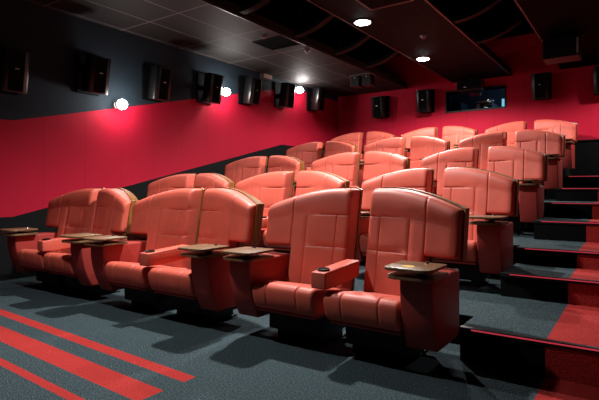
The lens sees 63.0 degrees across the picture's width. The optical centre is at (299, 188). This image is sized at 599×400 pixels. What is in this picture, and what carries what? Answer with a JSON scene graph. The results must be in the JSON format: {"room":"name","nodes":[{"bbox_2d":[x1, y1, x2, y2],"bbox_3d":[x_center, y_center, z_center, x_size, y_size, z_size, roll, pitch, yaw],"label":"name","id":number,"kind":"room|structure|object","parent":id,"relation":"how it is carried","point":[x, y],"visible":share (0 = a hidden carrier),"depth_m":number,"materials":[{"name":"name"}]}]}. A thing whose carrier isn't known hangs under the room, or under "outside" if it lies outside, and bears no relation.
{"room":"auditorium","nodes":[
{"label":"auditorium","id":0,"kind":"room"},
{"bbox_2d":[0,0,337,280],"bbox_3d":[-3.289,-0.930,6.622,0.200,4.500,15.120,0,0,35],"label":"wall","id":1,"kind":"structure","parent":0,"point":[56,140],"depth_m":7.21,"materials":[{"name":"paint"}]},
{"bbox_2d":[0,47,29,94],"bbox_3d":[-3.464,-1.425,5.866,0.375,0.551,0.340,0,0,35],"label":"loudspeaker","id":2,"kind":"object","parent":1,"relation":"attached to","point":[14,63],"visible":1,"depth_m":5.76,"materials":[{"name":"black plastic"}]},
{"bbox_2d":[7,49,25,91],"bbox_3d":[-3.344,-1.395,5.782,0.082,0.464,0.176,0,0,35],"label":"grille","id":3,"kind":"object","parent":2,"relation":"attached to","point":[16,59],"depth_m":5.77,"materials":[{"name":"black fabric"}]},
{"bbox_2d":[76,54,110,95],"bbox_3d":[-2.836,-1.585,6.769,0.375,0.551,0.340,0,0,35],"label":"loudspeaker","id":4,"kind":"object","parent":1,"relation":"attached to","point":[92,71],"visible":1,"depth_m":6.69,"materials":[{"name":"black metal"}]},
{"bbox_2d":[93,57,107,93],"bbox_3d":[-2.716,-1.554,6.686,0.082,0.464,0.176,0,0,35],"label":"grille","id":5,"kind":"object","parent":4,"relation":"attached to","point":[100,64],"depth_m":6.68,"materials":[{"name":"black fabric"}]},
{"bbox_2d":[113,99,126,108],"bbox_3d":[-2.632,-1.240,7.188,0.232,0.144,0.144,0,0,35],"label":"wall lamp","id":6,"kind":"object","parent":1,"relation":"attached to","point":[122,104],"visible":1,"depth_m":7.12,"materials":[{"name":"white glass"}]},
{"bbox_2d":[142,65,172,101],"bbox_3d":[-2.214,-1.655,7.664,0.375,0.551,0.340,0,0,35],"label":"loudspeaker","id":7,"kind":"object","parent":1,"relation":"attached to","point":[156,80],"visible":1,"depth_m":7.58,"materials":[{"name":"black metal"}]},
{"bbox_2d":[158,68,170,99],"bbox_3d":[-2.094,-1.625,7.581,0.082,0.464,0.176,0,0,35],"label":"grille","id":8,"kind":"object","parent":7,"relation":"attached to","point":[164,74],"depth_m":7.57,"materials":[{"name":"black fabric"}]},
{"bbox_2d":[197,72,223,104],"bbox_3d":[-1.558,-1.775,8.609,0.375,0.551,0.340,0,0,35],"label":"loudspeaker","id":9,"kind":"object","parent":1,"relation":"attached to","point":[209,85],"visible":1,"depth_m":8.52,"materials":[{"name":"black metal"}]},
{"bbox_2d":[212,75,221,102],"bbox_3d":[-1.438,-1.744,8.525,0.082,0.464,0.176,0,0,35],"label":"grille","id":10,"kind":"object","parent":9,"relation":"attached to","point":[216,79],"depth_m":8.51,"materials":[{"name":"black fabric"}]},
{"bbox_2d":[221,88,229,95],"bbox_3d":[-1.377,-1.780,8.995,0.232,0.144,0.144,0,0,35],"label":"wall lamp","id":11,"kind":"object","parent":1,"relation":"attached to","point":[225,91],"visible":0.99,"depth_m":8.92,"materials":[{"name":"white glass"}]},
{"bbox_2d":[238,76,261,105],"bbox_3d":[-0.942,-1.905,9.496,0.375,0.551,0.340,0,0,35],"label":"loudspeaker","id":12,"kind":"object","parent":1,"relation":"attached to","point":[249,88],"visible":1,"depth_m":9.41,"materials":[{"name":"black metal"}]},
{"bbox_2d":[252,78,260,103],"bbox_3d":[-0.821,-1.875,9.412,0.082,0.464,0.176,0,0,35],"label":"grille","id":13,"kind":"object","parent":12,"relation":"attached to","point":[256,85],"depth_m":9.39,"materials":[{"name":"black"}]},
{"bbox_2d":[260,73,271,80],"bbox_3d":[-0.687,-2.315,10.098,0.106,0.100,0.300,0,0,35],"label":"emergency light","id":14,"kind":"object","parent":1,"relation":"attached to","point":[264,76],"visible":1,"depth_m":10.02,"materials":[{"name":"grey plastic"}]},
{"bbox_2d":[274,82,295,108],"bbox_3d":[-0.291,-2.005,10.432,0.375,0.551,0.340,0,0,35],"label":"loudspeaker","id":15,"kind":"object","parent":1,"relation":"attached to","point":[284,92],"visible":1,"depth_m":10.35,"materials":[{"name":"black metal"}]},
{"bbox_2d":[288,84,294,106],"bbox_3d":[-0.171,-1.974,10.348,0.082,0.464,0.176,0,0,35],"label":"grille","id":16,"kind":"object","parent":15,"relation":"attached to","point":[291,87],"depth_m":10.33,"materials":[{"name":"black"}]},
{"bbox_2d":[295,87,302,92],"bbox_3d":[-0.024,-2.210,10.941,0.232,0.144,0.144,0,0,35],"label":"wall lamp","id":17,"kind":"object","parent":1,"relation":"attached to","point":[299,89],"visible":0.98,"depth_m":10.87,"materials":[{"name":"white glass"}]},
{"bbox_2d":[306,87,325,111],"bbox_3d":[0.411,-2.095,11.442,0.375,0.551,0.340,0,0,35],"label":"loudspeaker","id":18,"kind":"object","parent":1,"relation":"attached to","point":[315,97],"visible":1,"depth_m":11.36,"materials":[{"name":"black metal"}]},
{"bbox_2d":[319,90,325,110],"bbox_3d":[0.531,-2.064,11.358,0.082,0.464,0.176,0,0,35],"label":"grille","id":19,"kind":"object","parent":18,"relation":"attached to","point":[322,93],"depth_m":11.34,"materials":[{"name":"black"}]},
{"bbox_2d":[21,0,406,96],"bbox_3d":[-2.492,-2.440,5.946,1.880,0.140,14.920,0,0,35],"label":"ceiling strip","id":20,"kind":"object","parent":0,"point":[198,27],"visible":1,"depth_m":7.60,"materials":[{"name":"tile"}]},
{"bbox_2d":[252,35,300,49],"bbox_3d":[-0.362,-2.364,7.924,0.600,0.012,0.540,0,0,35],"label":"ceiling hatch","id":21,"kind":"object","parent":20,"relation":"attached to","point":[278,42],"visible":1,"depth_m":7.91,"materials":[{"name":"black metal"}]},
{"bbox_2d":[349,72,375,88],"bbox_3d":[1.310,-2.250,10.172,0.500,0.240,0.280,0,0,35],"label":"ceiling speaker","id":22,"kind":"object","parent":20,"relation":"hanging from","point":[363,79],"visible":1,"depth_m":10.09,"materials":[{"name":"grey plastic"}]},
{"bbox_2d":[0,276,598,399],"bbox_3d":[-2.282,1.220,1.343,7.880,0.200,8.000,0,0,35],"label":"floor","id":23,"kind":"structure","parent":0,"point":[58,345],"depth_m":3.12,"materials":[{"name":"grey carpet"}]},
{"bbox_2d":[0,188,105,291],"bbox_3d":[-2.802,0.552,5.617,0.830,1.135,0.900,0,0,35],"label":"seat","id":24,"kind":"object","parent":23,"relation":"on","point":[73,212],"visible":0.81,"depth_m":5.60,"materials":[{"name":"red leather"}]},
{"bbox_2d":[17,249,70,269],"bbox_3d":[-2.775,0.773,5.502,0.532,0.214,0.544,0,0,35],"label":"seat cushion","id":25,"kind":"object","parent":24,"relation":"on","point":[32,259],"depth_m":5.30,"materials":[{"name":"red leather"}]},
{"bbox_2d":[43,188,138,297],"bbox_3d":[-2.185,0.552,5.188,0.774,1.135,0.899,0,0,35],"label":"seat","id":26,"kind":"object","parent":23,"relation":"on","point":[114,209],"visible":0.79,"depth_m":5.09,"materials":[{"name":"red leather"}]},
{"bbox_2d":[43,252,75,274],"bbox_3d":[-2.325,0.773,5.189,0.532,0.214,0.544,0,0,35],"label":"seat cushion","id":27,"kind":"object","parent":26,"relation":"on","point":[56,263],"depth_m":4.96,"materials":[{"name":"red leather"}]},
{"bbox_2d":[82,187,204,313],"bbox_3d":[-1.427,0.552,4.649,0.878,1.133,0.895,0,0,35],"label":"seat","id":28,"kind":"object","parent":23,"relation":"on","point":[170,220],"visible":0.86,"depth_m":4.66,"materials":[{"name":"red leather"}]},
{"bbox_2d":[105,261,186,287],"bbox_3d":[-1.422,0.773,4.549,0.532,0.214,0.544,0,0,35],"label":"seat cushion","id":29,"kind":"object","parent":28,"relation":"on","point":[130,274],"depth_m":4.35,"materials":[{"name":"red leather"}]},
{"bbox_2d":[148,187,263,324],"bbox_3d":[-0.783,0.552,4.201,0.774,1.135,0.899,0,0,35],"label":"seat","id":30,"kind":"object","parent":23,"relation":"on","point":[231,218],"visible":0.96,"depth_m":4.09,"materials":[{"name":"red leather"}]},
{"bbox_2d":[148,267,195,296],"bbox_3d":[-0.923,0.773,4.202,0.532,0.214,0.544,0,0,35],"label":"seat cushion","id":31,"kind":"object","parent":30,"relation":"on","point":[176,282],"depth_m":3.98,"materials":[{"name":"red leather"}]},
{"bbox_2d":[221,187,362,348],"bbox_3d":[0.013,0.552,3.698,0.878,1.133,0.895,0,0,35],"label":"seat","id":32,"kind":"object","parent":23,"relation":"on","point":[321,228],"visible":0.98,"depth_m":3.71,"materials":[{"name":"red leather"}]},
{"bbox_2d":[252,280,349,316],"bbox_3d":[0.017,0.773,3.598,0.532,0.214,0.544,0,0,35],"label":"seat cushion","id":33,"kind":"object","parent":32,"relation":"on","point":[296,298],"depth_m":3.38,"materials":[{"name":"red leather"}]},
{"bbox_2d":[323,187,469,367],"bbox_3d":[0.656,0.552,3.249,0.774,1.135,0.899,0,0,35],"label":"seat","id":34,"kind":"object","parent":23,"relation":"on","point":[407,306],"visible":1,"depth_m":3.16,"materials":[{"name":"red leather"}]},
{"bbox_2d":[323,290,403,331],"bbox_3d":[0.516,0.773,3.251,0.532,0.214,0.544,0,0,35],"label":"seat cushion","id":35,"kind":"object","parent":34,"relation":"on","point":[373,310],"depth_m":3.04,"materials":[{"name":"red leather"}]},
{"bbox_2d":[354,264,598,386],"bbox_3d":[1.870,1.018,7.316,7.480,0.225,7.690,0,0,35],"label":"platform","id":36,"kind":"object","parent":23,"relation":"on","point":[484,307],"visible":0.36,"depth_m":3.17,"materials":[{"name":"carpet"}]},
{"bbox_2d":[126,173,196,240],"bbox_3d":[-1.986,0.337,6.938,0.878,1.133,0.895,0,0,35],"label":"seat","id":37,"kind":"object","parent":36,"relation":"on","point":[180,181],"visible":0.33,"depth_m":7.08,"materials":[{"name":"red leather"}]},
{"bbox_2d":[195,173,234,190],"bbox_3d":[-1.342,0.338,6.489,0.774,1.135,0.899,0,0,35],"label":"seat","id":38,"kind":"object","parent":36,"relation":"on","point":[206,181],"visible":0.21,"depth_m":6.64,"materials":[{"name":"red leather"}]},
{"bbox_2d":[235,171,294,251],"bbox_3d":[-0.553,0.337,5.942,0.878,1.133,0.895,0,0,35],"label":"seat","id":39,"kind":"object","parent":36,"relation":"on","point":[270,188],"visible":0.34,"depth_m":6.05,"materials":[{"name":"red leather"}]},
{"bbox_2d":[244,229,264,245],"bbox_3d":[-0.548,0.558,5.842,0.532,0.214,0.544,0,0,35],"label":"seat cushion","id":40,"kind":"object","parent":39,"relation":"on","point":[261,243],"depth_m":5.56,"materials":[{"name":"red leather"}]},
{"bbox_2d":[263,170,349,253],"bbox_3d":[0.091,0.338,5.493,0.774,1.135,0.899,0,0,35],"label":"seat","id":41,"kind":"object","parent":36,"relation":"on","point":[308,181],"visible":0.31,"depth_m":5.62,"materials":[{"name":"red leather"}]},
{"bbox_2d":[263,230,290,248],"bbox_3d":[-0.049,0.558,5.495,0.532,0.214,0.544,0,0,35],"label":"seat cushion","id":42,"kind":"object","parent":41,"relation":"on","point":[264,233],"depth_m":5.40,"materials":[{"name":"red leather"}]},
{"bbox_2d":[357,168,433,260],"bbox_3d":[0.954,0.337,5.053,0.878,1.133,0.895,0,0,35],"label":"seat","id":43,"kind":"object","parent":36,"relation":"on","point":[422,179],"visible":0.3,"depth_m":5.18,"materials":[{"name":"red leather"}]},
{"bbox_2d":[359,234,367,252],"bbox_3d":[0.959,0.558,4.952,0.532,0.214,0.544,0,0,35],"label":"seat cushion","id":44,"kind":"object","parent":43,"relation":"on","point":[363,238],"depth_m":4.87,"materials":[{"name":"red leather"}]},
{"bbox_2d":[435,167,518,288],"bbox_3d":[1.598,0.338,4.604,0.774,1.135,0.899,0,0,35],"label":"seat","id":45,"kind":"object","parent":36,"relation":"on","point":[488,194],"visible":0.76,"depth_m":4.51,"materials":[{"name":"red leather"}]},
{"bbox_2d":[435,240,477,261],"bbox_3d":[1.458,0.558,4.606,0.532,0.214,0.544,0,0,35],"label":"seat cushion","id":46,"kind":"object","parent":45,"relation":"on","point":[472,248],"depth_m":4.28,"materials":[{"name":"red leather"}]},
{"bbox_2d":[360,231,598,277],"bbox_3d":[2.384,0.743,8.055,7.480,0.365,5.890,0,0,35],"label":"platform","id":47,"kind":"object","parent":36,"relation":"on","point":[526,239],"visible":0.14,"depth_m":4.62,"materials":[{"name":"carpet"}]},
{"bbox_2d":[224,156,267,187],"bbox_3d":[-1.044,-0.008,8.293,0.878,1.133,0.895,0,0,35],"label":"seat","id":48,"kind":"object","parent":47,"relation":"on","point":[240,170],"visible":0.35,"depth_m":8.45,"materials":[{"name":"red leather"}]},
{"bbox_2d":[267,155,303,196],"bbox_3d":[-0.400,-0.007,7.844,0.774,1.135,0.899,0,0,35],"label":"seat","id":49,"kind":"object","parent":47,"relation":"on","point":[276,163],"visible":0.34,"depth_m":7.95,"materials":[{"name":"red leather"}]},
{"bbox_2d":[293,152,360,193],"bbox_3d":[0.457,-0.008,7.395,0.878,1.133,0.895,0,0,35],"label":"seat","id":50,"kind":"object","parent":47,"relation":"on","point":[346,166],"visible":0.38,"depth_m":7.52,"materials":[{"name":"red leather"}]},
{"bbox_2d":[361,151,409,215],"bbox_3d":[1.101,-0.007,6.947,0.774,1.135,0.899,0,0,35],"label":"seat","id":51,"kind":"object","parent":47,"relation":"on","point":[376,163],"visible":0.34,"depth_m":7.10,"materials":[{"name":"red leather"}]},
{"bbox_2d":[421,147,478,196],"bbox_3d":[1.976,-0.008,6.523,0.878,1.133,0.895,0,0,35],"label":"seat","id":52,"kind":"object","parent":47,"relation":"on","point":[460,157],"visible":0.34,"depth_m":6.69,"materials":[{"name":"red leather"}]},
{"bbox_2d":[487,146,547,235],"bbox_3d":[2.620,-0.007,6.074,0.774,1.135,0.899,0,0,35],"label":"seat","id":53,"kind":"object","parent":47,"relation":"on","point":[525,165],"visible":0.64,"depth_m":6.01,"materials":[{"name":"red leather"}]},
{"bbox_2d":[516,247,598,255],"bbox_3d":[2.931,0.571,4.099,2.065,0.034,0.042,0,0,35],"label":"trim","id":54,"kind":"structure","parent":47,"relation":"attached to","point":[517,248],"depth_m":4.48,"materials":[{"name":"black metal"}]},
{"bbox_2d":[525,248,598,253],"bbox_3d":[2.940,0.564,4.064,1.970,0.008,0.007,0,0,35],"label":"step light","id":55,"kind":"object","parent":54,"relation":"attached to","point":[525,248],"visible":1,"depth_m":4.44,"materials":[{"name":"red plastic"}]},
{"bbox_2d":[522,199,598,231],"bbox_3d":[2.874,0.375,8.761,7.480,0.410,4.170,0,0,35],"label":"platform","id":56,"kind":"object","parent":47,"relation":"on","point":[550,211],"visible":0.07,"depth_m":5.96,"materials":[{"name":"carpet"}]},
{"bbox_2d":[286,142,322,184],"bbox_3d":[-0.005,-0.398,9.787,0.878,1.133,0.895,0,0,35],"label":"seat","id":57,"kind":"object","parent":56,"relation":"on","point":[308,153],"visible":0.44,"depth_m":9.91,"materials":[{"name":"red leather"}]},
{"bbox_2d":[324,141,357,157],"bbox_3d":[0.639,-0.398,9.338,0.774,1.135,0.899,0,0,35],"label":"seat","id":58,"kind":"object","parent":56,"relation":"on","point":[331,147],"visible":0.31,"depth_m":9.50,"materials":[{"name":"red leather"}]},
{"bbox_2d":[358,137,405,187],"bbox_3d":[1.485,-0.398,8.873,0.878,1.133,0.895,0,0,35],"label":"seat","id":59,"kind":"object","parent":56,"relation":"on","point":[396,145],"visible":0.3,"depth_m":8.99,"materials":[{"name":"red leather"}]},
{"bbox_2d":[409,136,450,188],"bbox_3d":[2.129,-0.398,8.425,0.774,1.135,0.899,0,0,35],"label":"seat","id":60,"kind":"object","parent":56,"relation":"on","point":[420,146],"visible":0.48,"depth_m":8.60,"materials":[{"name":"red leather"}]},
{"bbox_2d":[458,131,506,169],"bbox_3d":[2.969,-0.398,7.951,0.878,1.133,0.895,0,0,35],"label":"seat","id":61,"kind":"object","parent":56,"relation":"on","point":[483,141],"visible":0.25,"depth_m":8.09,"materials":[{"name":"red leather"}]},
{"bbox_2d":[436,177,598,199],"bbox_3d":[3.374,-0.003,9.480,7.480,0.385,2.420,0,0,35],"label":"platform","id":62,"kind":"object","parent":56,"relation":"on","point":[566,182],"visible":0.07,"depth_m":7.43,"materials":[{"name":"carpet"}]},
{"bbox_2d":[322,132,363,158],"bbox_3d":[1.011,-0.763,11.249,0.878,1.133,0.895,0,0,35],"label":"seat","id":63,"kind":"object","parent":62,"relation":"on","point":[356,138],"visible":0.33,"depth_m":11.37,"materials":[{"name":"red leather"}]},
{"bbox_2d":[360,131,395,160],"bbox_3d":[1.655,-0.762,10.800,0.774,1.135,0.899,0,0,35],"label":"seat","id":64,"kind":"object","parent":62,"relation":"on","point":[371,136],"visible":0.3,"depth_m":10.99,"materials":[{"name":"red leather"}]},
{"bbox_2d":[401,127,437,157],"bbox_3d":[2.483,-0.763,10.310,0.878,1.133,0.895,0,0,35],"label":"seat","id":65,"kind":"object","parent":62,"relation":"on","point":[430,131],"visible":0.23,"depth_m":10.48,"materials":[{"name":"red leather"}]},
{"bbox_2d":[442,126,477,149],"bbox_3d":[3.127,-0.762,9.862,0.774,1.135,0.899,0,0,35],"label":"seat","id":66,"kind":"object","parent":62,"relation":"on","point":[454,134],"visible":0.35,"depth_m":10.02,"materials":[{"name":"red leather"}]},
{"bbox_2d":[485,121,526,146],"bbox_3d":[3.962,-0.763,9.380,0.878,1.133,0.895,0,0,35],"label":"seat","id":67,"kind":"object","parent":62,"relation":"on","point":[510,128],"visible":0.16,"depth_m":9.51,"materials":[{"name":"red leather"}]},
{"bbox_2d":[534,119,576,168],"bbox_3d":[4.606,-0.762,8.931,0.774,1.135,0.899,0,0,35],"label":"seat","id":68,"kind":"object","parent":62,"relation":"on","point":[569,129],"visible":0.42,"depth_m":8.87,"materials":[{"name":"red leather"}]},
{"bbox_2d":[563,175,598,177],"bbox_3d":[4.912,-0.184,6.949,2.065,0.034,0.042,0,0,35],"label":"trim","id":69,"kind":"structure","parent":62,"relation":"attached to","point":[595,176],"depth_m":7.35,"materials":[{"name":"black metal"}]},
{"bbox_2d":[515,130,565,199],"bbox_3d":[3.613,-0.398,7.503,0.774,1.135,0.899,0,0,35],"label":"seat","id":70,"kind":"object","parent":56,"relation":"on","point":[552,144],"visible":0.54,"depth_m":7.47,"materials":[{"name":"red leather"}]},
{"bbox_2d":[545,202,598,205],"bbox_3d":[3.913,0.181,5.512,2.065,0.034,0.042,0,0,35],"label":"trim","id":71,"kind":"structure","parent":56,"relation":"attached to","point":[546,203],"depth_m":5.95,"materials":[{"name":"black metal"}]},
{"bbox_2d":[557,203,598,203],"bbox_3d":[3.922,0.174,5.477,1.970,0.008,0.007,0,0,35],"label":"step light","id":72,"kind":"object","parent":71,"relation":"attached to","point":[557,203],"visible":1,"depth_m":5.87,"materials":[{"name":"red plastic"}]},
{"bbox_2d":[556,190,598,201],"bbox_3d":[4.690,0.085,6.629,2.065,0.190,0.800,0,0,35],"label":"step","id":73,"kind":"structure","parent":56,"relation":"on","point":[561,195],"depth_m":6.74,"materials":[{"name":"carpet"}]},
{"bbox_2d":[556,188,598,189],"bbox_3d":[4.466,0.001,6.308,2.065,0.034,0.042,0,0,35],"label":"trim","id":74,"kind":"structure","parent":73,"relation":"attached to","point":[556,188],"depth_m":6.75,"materials":[{"name":"black metal"}]},
{"bbox_2d":[562,188,598,188],"bbox_3d":[4.476,-0.006,6.273,1.970,0.008,0.007,0,0,35],"label":"step light","id":75,"kind":"object","parent":74,"relation":"attached to","point":[562,188],"visible":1,"depth_m":6.70,"materials":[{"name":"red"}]},
{"bbox_2d":[534,217,598,242],"bbox_3d":[3.691,0.462,5.192,2.065,0.216,0.800,0,0,35],"label":"step","id":76,"kind":"structure","parent":47,"relation":"on","point":[560,232],"depth_m":5.30,"materials":[{"name":"carpet"}]},
{"bbox_2d":[534,220,598,225],"bbox_3d":[3.468,0.365,4.871,2.065,0.034,0.042,0,0,35],"label":"trim","id":77,"kind":"structure","parent":76,"relation":"attached to","point":[535,221],"depth_m":5.26,"materials":[{"name":"black metal"}]},
{"bbox_2d":[541,221,598,223],"bbox_3d":[3.477,0.358,4.836,1.970,0.008,0.007,0,0,35],"label":"step light","id":78,"kind":"object","parent":77,"relation":"attached to","point":[541,221],"visible":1,"depth_m":5.23,"materials":[{"name":"red plastic"}]},
{"bbox_2d":[460,325,598,354],"bbox_3d":[1.904,0.916,2.621,2.065,0.034,0.042,0,0,35],"label":"trim","id":79,"kind":"structure","parent":36,"relation":"attached to","point":[466,329],"depth_m":2.96,"materials":[{"name":"black metal"}]},
{"bbox_2d":[471,330,598,351],"bbox_3d":[1.913,0.909,2.586,1.970,0.008,0.007,0,0,35],"label":"step light","id":80,"kind":"object","parent":79,"relation":"attached to","point":[471,330],"visible":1,"depth_m":2.92,"materials":[{"name":"red"}]},
{"bbox_2d":[501,263,598,306],"bbox_3d":[2.744,0.812,3.829,2.065,0.205,0.680,0,0,35],"label":"step","id":81,"kind":"structure","parent":36,"relation":"on","point":[541,290],"depth_m":3.99,"materials":[{"name":"carpet"}]},
{"bbox_2d":[500,272,598,285],"bbox_3d":[2.555,0.721,3.557,2.065,0.034,0.042,0,0,35],"label":"trim","id":82,"kind":"structure","parent":81,"relation":"attached to","point":[503,274],"depth_m":3.92,"materials":[{"name":"black metal"}]},
{"bbox_2d":[510,274,598,282],"bbox_3d":[2.564,0.714,3.522,1.970,0.008,0.007,0,0,35],"label":"step light","id":83,"kind":"object","parent":82,"relation":"attached to","point":[510,274],"visible":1,"depth_m":3.89,"materials":[{"name":"red plastic"}]},
{"bbox_2d":[228,0,535,61],"bbox_3d":[-0.193,-3.230,4.348,7.880,0.100,15.320,0,0,35],"label":"ceiling","id":84,"kind":"structure","parent":0,"point":[286,13],"depth_m":9.34,"materials":[{"name":"black"}]},
{"bbox_2d":[239,0,270,14],"bbox_3d":[-0.452,-2.710,6.044,0.680,0.940,0.110,0,0,35],"label":"ceiling beam","id":85,"kind":"structure","parent":84,"relation":"hanging from","point":[255,5],"depth_m":6.11,"materials":[{"name":"black"}]},
{"bbox_2d":[293,0,334,37],"bbox_3d":[0.222,-2.710,7.013,0.680,0.940,0.110,0,0,35],"label":"ceiling beam","id":86,"kind":"structure","parent":84,"relation":"hanging from","point":[326,18],"depth_m":7.00,"materials":[{"name":"black"}]},
{"bbox_2d":[333,19,370,54],"bbox_3d":[0.873,-2.710,7.949,0.680,0.940,0.110,0,0,35],"label":"ceiling beam","id":87,"kind":"structure","parent":84,"relation":"hanging from","point":[365,37],"depth_m":7.95,"materials":[{"name":"black"}]},
{"bbox_2d":[364,38,398,67],"bbox_3d":[1.500,-2.710,8.852,0.680,0.940,0.110,0,0,35],"label":"ceiling beam","id":88,"kind":"structure","parent":84,"relation":"hanging from","point":[393,53],"depth_m":8.85,"materials":[{"name":"black"}]},
{"bbox_2d":[453,0,501,23],"bbox_3d":[2.409,-2.740,6.576,0.650,0.880,0.110,0,0,35],"label":"ceiling beam","id":89,"kind":"structure","parent":84,"relation":"hanging from","point":[470,15],"depth_m":6.57,"materials":[{"name":"black"}]},
{"bbox_2d":[476,0,521,43],"bbox_3d":[3.065,-2.740,7.521,0.650,0.880,0.110,0,0,35],"label":"ceiling beam","id":90,"kind":"structure","parent":84,"relation":"hanging from","point":[518,21],"depth_m":7.49,"materials":[{"name":"black"}]},
{"bbox_2d":[311,0,510,82],"bbox_3d":[-0.325,-2.440,4.439,1.200,0.140,14.920,0,0,35],"label":"ceiling strip","id":91,"kind":"object","parent":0,"point":[453,56],"visible":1,"depth_m":7.60,"materials":[{"name":"paint"}]},
{"bbox_2d":[354,19,370,25],"bbox_3d":[0.894,-2.360,6.929,0.250,0.024,0.250,0,0,35],"label":"recessed light","id":92,"kind":"object","parent":91,"relation":"attached to","point":[361,22],"visible":1,"depth_m":6.89,"materials":[{"name":"white plastic"}]},
{"bbox_2d":[355,0,413,10],"bbox_3d":[1.016,-2.364,6.053,0.600,0.012,0.600,0,0,35],"label":"ceiling vent","id":93,"kind":"object","parent":91,"relation":"attached to","point":[368,4],"visible":1,"depth_m":6.22,"materials":[{"name":"grey metal"}]},
{"bbox_2d":[416,57,429,60],"bbox_3d":[2.241,-2.360,8.867,0.250,0.024,0.250,0,0,35],"label":"recessed light","id":94,"kind":"object","parent":91,"relation":"attached to","point":[418,58],"visible":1,"depth_m":8.83,"materials":[{"name":"white plastic"}]},
{"bbox_2d":[417,58,428,60],"bbox_3d":[2.241,-2.354,8.867,0.208,0.012,0.208,0,0,35],"label":"diffuser","id":95,"kind":"object","parent":94,"relation":"attached to","point":[419,59],"depth_m":8.87,"materials":[{"name":"white plastic"}]},
{"bbox_2d":[456,78,484,92],"bbox_3d":[3.635,-2.216,10.399,0.520,0.272,0.293,0,0,35],"label":"projector","id":96,"kind":"object","parent":91,"relation":"hanging from","point":[470,85],"visible":1,"depth_m":10.30,"materials":[{"name":"black plastic"}]},
{"bbox_2d":[457,79,479,90],"bbox_3d":[3.557,-2.190,10.286,0.480,0.190,0.009,0,0,35],"label":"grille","id":97,"kind":"object","parent":96,"relation":"attached to","point":[474,84],"depth_m":10.28,"materials":[{"name":"black"}]},
{"bbox_2d":[338,33,598,176],"bbox_3d":[4.121,-0.930,10.556,7.480,4.500,0.200,0,0,35],"label":"wall","id":98,"kind":"structure","parent":0,"point":[573,100],"depth_m":10.25,"materials":[{"name":"paint"}]},
{"bbox_2d":[200,0,406,88],"bbox_3d":[-1.725,-2.379,5.412,0.020,0.042,14.920,0,0,35],"label":"trim","id":99,"kind":"structure","parent":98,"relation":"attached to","point":[211,3],"depth_m":7.63,"materials":[{"name":"grey metal"}]},
{"bbox_2d":[371,96,388,118],"bbox_3d":[1.921,-1.975,11.735,0.340,0.551,0.375,0,0,35],"label":"loudspeaker","id":100,"kind":"object","parent":98,"relation":"attached to","point":[380,104],"visible":1,"depth_m":11.62,"materials":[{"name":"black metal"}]},
{"bbox_2d":[373,97,380,116],"bbox_3d":[1.837,-1.944,11.615,0.176,0.464,0.082,0,0,35],"label":"grille","id":101,"kind":"object","parent":100,"relation":"attached to","point":[376,100],"depth_m":11.61,"materials":[{"name":"black"}]},
{"bbox_2d":[307,0,453,82],"bbox_3d":[-0.821,-2.379,4.785,0.020,0.042,14.920,0,0,35],"label":"trim","id":102,"kind":"structure","parent":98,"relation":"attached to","point":[310,1],"depth_m":7.55,"materials":[{"name":"grey metal"}]},
{"bbox_2d":[416,89,434,112],"bbox_3d":[2.841,-2.005,11.096,0.340,0.551,0.375,0,0,35],"label":"loudspeaker","id":103,"kind":"object","parent":98,"relation":"attached to","point":[425,99],"visible":1,"depth_m":10.99,"materials":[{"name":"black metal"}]},
{"bbox_2d":[418,90,426,111],"bbox_3d":[2.757,-1.974,10.975,0.176,0.464,0.082,0,0,35],"label":"grille","id":104,"kind":"object","parent":103,"relation":"attached to","point":[422,94],"depth_m":10.97,"materials":[{"name":"black"}]},
{"bbox_2d":[425,0,511,75],"bbox_3d":[0.172,-2.379,4.094,0.020,0.042,14.920,0,0,35],"label":"trim","id":105,"kind":"structure","parent":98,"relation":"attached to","point":[429,2],"depth_m":7.44,"materials":[{"name":"grey metal"}]},
{"bbox_2d":[445,85,505,112],"bbox_3d":[3.874,-1.950,10.725,1.290,0.490,0.225,0,0,35],"label":"window","id":106,"kind":"structure","parent":98,"relation":"in","point":[492,97],"depth_m":10.70,"materials":[{"name":"black glass"}]},
{"bbox_2d":[514,0,561,69],"bbox_3d":[0.928,-2.379,3.569,0.020,0.042,14.920,0,0,35],"label":"trim","id":107,"kind":"structure","parent":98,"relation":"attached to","point":[517,3],"depth_m":6.93,"materials":[{"name":"grey metal"}]},
{"bbox_2d":[531,72,551,100],"bbox_3d":[4.803,-2.055,9.732,0.340,0.551,0.375,0,0,35],"label":"loudspeaker","id":108,"kind":"object","parent":98,"relation":"attached to","point":[541,83],"visible":1,"depth_m":9.62,"materials":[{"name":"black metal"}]},
{"bbox_2d":[534,73,544,98],"bbox_3d":[4.719,-2.025,9.611,0.176,0.464,0.082,0,0,35],"label":"grille","id":109,"kind":"object","parent":108,"relation":"attached to","point":[539,78],"depth_m":9.61,"materials":[{"name":"black fabric"}]},
{"bbox_2d":[593,66,598,95],"bbox_3d":[5.673,-2.045,9.127,0.340,0.551,0.375,0,0,35],"label":"loudspeaker","id":110,"kind":"object","parent":98,"relation":"attached to","point":[595,69],"visible":1,"depth_m":9.08,"materials":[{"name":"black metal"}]},
{"bbox_2d":[597,67,598,92],"bbox_3d":[5.590,-2.014,9.006,0.176,0.464,0.082,0,0,35],"label":"grille","id":111,"kind":"object","parent":110,"relation":"attached to","point":[597,67],"depth_m":9.05,"materials":[{"name":"black fabric"}]},
{"bbox_2d":[517,0,598,68],"bbox_3d":[1.905,-2.440,2.890,2.370,0.140,14.920,0,0,35],"label":"ceiling strip","id":112,"kind":"object","parent":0,"point":[552,19],"visible":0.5,"depth_m":6.92,"materials":[{"name":"tile"}]},
{"bbox_2d":[542,35,581,64],"bbox_3d":[4.093,-2.190,7.624,0.500,0.360,0.406,0,0,35],"label":"ceiling projector","id":113,"kind":"object","parent":112,"relation":"hanging from","point":[563,49],"visible":1,"depth_m":7.49,"materials":[{"name":"black metal"}]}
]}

